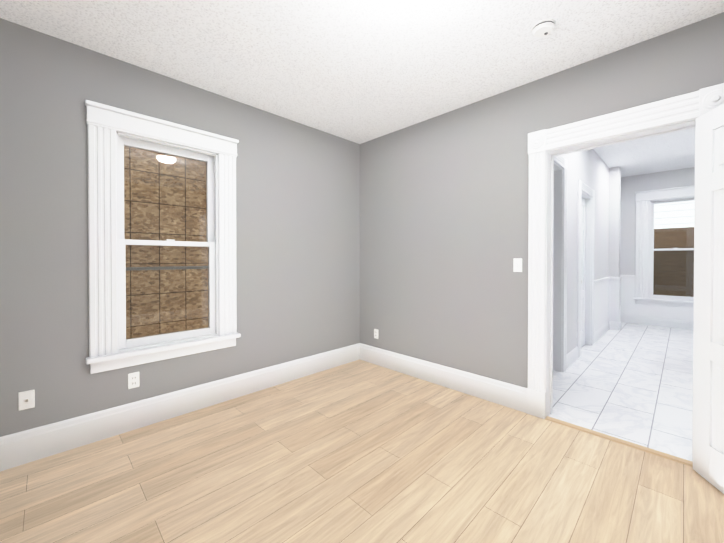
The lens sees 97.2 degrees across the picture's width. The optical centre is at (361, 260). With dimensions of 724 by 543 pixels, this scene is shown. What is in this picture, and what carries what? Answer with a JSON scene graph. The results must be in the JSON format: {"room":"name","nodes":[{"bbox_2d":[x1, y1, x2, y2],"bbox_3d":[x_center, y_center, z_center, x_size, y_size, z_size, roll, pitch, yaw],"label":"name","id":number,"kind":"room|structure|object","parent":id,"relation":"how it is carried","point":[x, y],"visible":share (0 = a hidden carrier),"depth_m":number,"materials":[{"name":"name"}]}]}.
{"room":"empty bedroom","nodes":[
{"label":"empty bedroom","id":0,"kind":"room"},
{"bbox_2d":[0,18,359,436],"bbox_3d":[-1.395,-0.203,2.769,4.000,2.900,0.150,0,1,-45],"label":"wall","id":1,"kind":"structure","parent":0,"point":[298,236],"depth_m":2.33,"materials":[{"name":"grey paint"}]},
{"bbox_2d":[18,390,34,410],"bbox_3d":[-2.081,0.866,1.981,0.070,0.114,0.018,0,1,-45],"label":"outlet","id":2,"kind":"object","parent":1,"relation":"attached to","point":[26,399],"visible":1,"depth_m":1.98,"materials":[{"name":"white plastic"}]},
{"bbox_2d":[128,372,139,388],"bbox_3d":[-1.693,0.887,2.370,0.070,0.114,0.010,0,1,-45],"label":"electrical outlet","id":3,"kind":"object","parent":1,"relation":"attached to","point":[133,380],"visible":1,"depth_m":2.37,"materials":[{"name":"white plastic"}]},
{"bbox_2d":[85,100,240,373],"bbox_3d":[-1.543,-0.157,2.577,1.060,1.860,0.215,0,1,-45],"label":"window","id":4,"kind":"structure","parent":1,"relation":"in","point":[112,131],"depth_m":2.44,"materials":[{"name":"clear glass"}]},
{"bbox_2d":[124,146,207,338],"bbox_3d":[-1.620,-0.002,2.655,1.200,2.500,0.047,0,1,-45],"label":"window glass","id":5,"kind":"object","parent":1,"relation":"attached to","point":[140,262],"depth_m":2.64,"materials":[{"name":"brown"}]},
{"bbox_2d":[0,343,359,471],"bbox_3d":[-1.325,1.147,2.731,3.670,0.200,0.018,0,1,-45],"label":"baseboard","id":6,"kind":"structure","parent":1,"relation":"attached to","point":[27,446],"depth_m":2.43,"materials":[{"name":"white wood"}]},
{"bbox_2d":[0,359,723,542],"bbox_3d":[0.122,1.311,1.152,3.862,0.100,4.600,0,1,-45],"label":"floor","id":7,"kind":"structure","parent":0,"point":[359,451],"depth_m":1.83,"materials":[{"name":"beige wood"}]},
{"bbox_2d":[0,0,723,143],"bbox_3d":[0.117,-1.539,1.124,3.850,0.200,4.600,0,1,-45],"label":"ceiling","id":8,"kind":"structure","parent":0,"point":[359,71],"depth_m":2.13,"materials":[{"name":"white paint"}]},
{"bbox_2d":[531,18,555,37],"bbox_3d":[1.117,-1.426,1.970,0.136,0.040,0.136,0,1,-45],"label":"smoke detector","id":9,"kind":"object","parent":8,"relation":"attached to","point":[543,28],"visible":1,"depth_m":1.94,"materials":[{"name":"white plastic"}]},
{"bbox_2d":[360,12,723,387],"bbox_3d":[1.591,-0.241,2.489,0.150,2.980,4.450,0,1,-45],"label":"wall","id":10,"kind":"structure","parent":0,"point":[443,220],"depth_m":2.94,"materials":[{"name":"grey paint"}]},
{"bbox_2d":[374,329,377,338],"bbox_3d":[0.169,0.875,3.821,0.010,0.114,0.070,0,1,-45],"label":"electrical outlet","id":11,"kind":"object","parent":10,"relation":"attached to","point":[376,333],"visible":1,"depth_m":3.81,"materials":[{"name":"white plastic"}]},
{"bbox_2d":[360,343,526,412],"bbox_3d":[0.676,1.142,3.305,0.018,0.200,1.940,0,1,-45],"label":"baseboard","id":12,"kind":"structure","parent":10,"relation":"attached to","point":[509,395],"depth_m":3.10,"materials":[{"name":"white wood"}]},
{"bbox_2d":[513,258,521,271],"bbox_3d":[1.300,0.037,2.667,0.016,0.114,0.070,0,1,-45],"label":"light switch","id":13,"kind":"object","parent":10,"relation":"attached to","point":[517,264],"visible":1,"depth_m":2.67,"materials":[{"name":"white plastic"}]},
{"bbox_2d":[545,416,692,466],"bbox_3d":[1.752,1.246,2.244,0.060,0.010,0.819,0,1,-45],"label":"threshold","id":14,"kind":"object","parent":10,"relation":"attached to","point":[637,446],"depth_m":2.18,"materials":[{"name":"beige wood"}]},
{"bbox_2d":[527,83,723,457],"bbox_3d":[1.782,0.111,2.265,0.197,2.280,1.089,0,1,-45],"label":"door frame","id":15,"kind":"structure","parent":10,"relation":"attached to","point":[683,112],"depth_m":2.52,"materials":[{"name":"white wood"}]},
{"bbox_2d":[693,104,723,493],"bbox_3d":[1.922,0.205,1.492,0.695,2.090,0.503,0,1,-45],"label":"open door","id":16,"kind":"structure","parent":10,"relation":"in","point":[708,418],"depth_m":1.80,"materials":[{"name":"white wood"}]},
{"bbox_2d":[562,149,620,353],"bbox_3d":[3.327,-0.209,4.645,5.350,2.880,0.290,0,1,-45],"label":"wall","id":17,"kind":"structure","parent":0,"point":[590,168],"depth_m":4.88,"materials":[{"name":"white paint"}]},
{"bbox_2d":[553,155,567,371],"bbox_3d":[1.868,0.054,3.285,1.114,2.377,0.172,0,1,-45],"label":"door frame","id":18,"kind":"structure","parent":17,"relation":"attached to","point":[560,270],"depth_m":3.56,"materials":[{"name":"white wood"}]},
{"bbox_2d":[567,347,577,368],"bbox_3d":[2.523,1.163,3.841,0.586,0.150,0.018,0,1,-45],"label":"baseboard","id":19,"kind":"structure","parent":17,"relation":"attached to","point":[572,356],"depth_m":3.83,"materials":[{"name":"white wood"}]},
{"bbox_2d":[581,197,585,346],"bbox_3d":[3.009,0.165,4.436,0.688,2.120,0.187,0,1,-45],"label":"hall door","id":20,"kind":"structure","parent":17,"relation":"in","point":[583,238],"depth_m":4.58,"materials":[{"name":"white wood"}]},
{"bbox_2d":[577,179,594,357],"bbox_3d":[3.019,0.102,4.425,0.954,2.262,0.172,0,1,-45],"label":"door frame","id":21,"kind":"structure","parent":17,"relation":"attached to","point":[586,192],"depth_m":4.63,"materials":[{"name":"white wood"}]},
{"bbox_2d":[594,321,610,342],"bbox_3d":[3.919,1.151,5.214,1.423,0.150,0.030,0,1,-45],"label":"baseboard","id":22,"kind":"structure","parent":17,"relation":"attached to","point":[600,332],"depth_m":5.23,"materials":[{"name":"white wood"}]},
{"bbox_2d":[594,277,610,332],"bbox_3d":[3.926,0.681,5.218,1.403,0.790,0.030,0,1,-45],"label":"wainscoting","id":23,"kind":"structure","parent":17,"relation":"attached to","point":[602,287],"depth_m":5.20,"materials":[{"name":"white wood"}]},
{"bbox_2d":[611,277,616,319],"bbox_3d":[4.843,0.673,6.125,0.757,0.790,0.030,0,1,-45],"label":"wainscoting","id":24,"kind":"structure","parent":17,"relation":"attached to","point":[614,299],"depth_m":5.65,"materials":[{"name":"white wood"}]},
{"bbox_2d":[611,321,617,327],"bbox_3d":[4.840,1.143,6.127,0.750,0.150,0.030,0,1,-45],"label":"baseboard","id":25,"kind":"structure","parent":17,"relation":"attached to","point":[613,323],"depth_m":5.66,"materials":[{"name":"white wood"}]},
{"bbox_2d":[617,276,622,321],"bbox_3d":[4.596,0.677,5.688,0.270,0.790,0.036,0,1,-45],"label":"wainscoting","id":26,"kind":"structure","parent":17,"relation":"attached to","point":[619,279],"depth_m":5.66,"materials":[{"name":"white wood"}]},
{"bbox_2d":[548,322,692,461],"bbox_3d":[3.397,1.282,4.488,5.488,0.100,3.030,0,1,-45],"label":"floor","id":27,"kind":"structure","parent":0,"point":[631,382],"depth_m":3.11,"materials":[{"name":"white tile"}]},
{"bbox_2d":[594,129,694,176],"bbox_3d":[3.869,-1.694,4.085,5.350,0.100,1.830,0,1,-45],"label":"ceiling","id":28,"kind":"structure","parent":0,"point":[669,152],"depth_m":4.96,"materials":[{"name":"white paint"}]},
{"bbox_2d":[620,167,694,274],"bbox_3d":[5.716,-0.220,5.927,0.150,2.880,1.530,0,1,-45],"label":"wall","id":29,"kind":"structure","parent":0,"point":[631,186],"depth_m":6.24,"materials":[{"name":"grey paint"}]},
{"bbox_2d":[619,314,692,329],"bbox_3d":[5.646,1.145,5.890,0.018,0.150,1.500,0,1,-45],"label":"baseboard","id":30,"kind":"structure","parent":29,"relation":"attached to","point":[673,323],"depth_m":5.98,"materials":[{"name":"white wood"}]},
{"bbox_2d":[620,275,692,320],"bbox_3d":[5.651,0.676,5.870,0.033,0.790,1.530,0,1,-45],"label":"wainscoting","id":31,"kind":"structure","parent":29,"relation":"attached to","point":[630,307],"depth_m":6.11,"materials":[{"name":"white wood"}]},
{"bbox_2d":[634,185,694,307],"bbox_3d":[5.746,-0.249,5.850,0.215,2.160,1.150,0,1,-45],"label":"window","id":32,"kind":"structure","parent":29,"relation":"in","point":[645,201],"depth_m":6.06,"materials":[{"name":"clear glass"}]},
{"label":"outside","id":33,"kind":"structure","parent":0,"visible":0},
{"bbox_3d":[6.403,1.562,6.883,2.150,0.100,9.000,0,1,-45],"label":"ground","id":34,"kind":"structure","parent":33,"visible":0},
{"bbox_2d":[653,227,693,296],"bbox_3d":[7.131,0.371,7.594,0.100,2.270,9.000,0,1,-45],"label":"fence","id":35,"kind":"object","parent":34,"relation":"on","point":[688,259],"depth_m":7.41,"materials":[{"name":"brown wood"}]},
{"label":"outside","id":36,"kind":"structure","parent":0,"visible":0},
{"bbox_2d":[654,201,693,228],"bbox_3d":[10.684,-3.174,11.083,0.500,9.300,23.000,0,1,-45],"label":"house","id":37,"kind":"structure","parent":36,"point":[678,215],"depth_m":10.83,"materials":[{"name":"white"}]}
]}

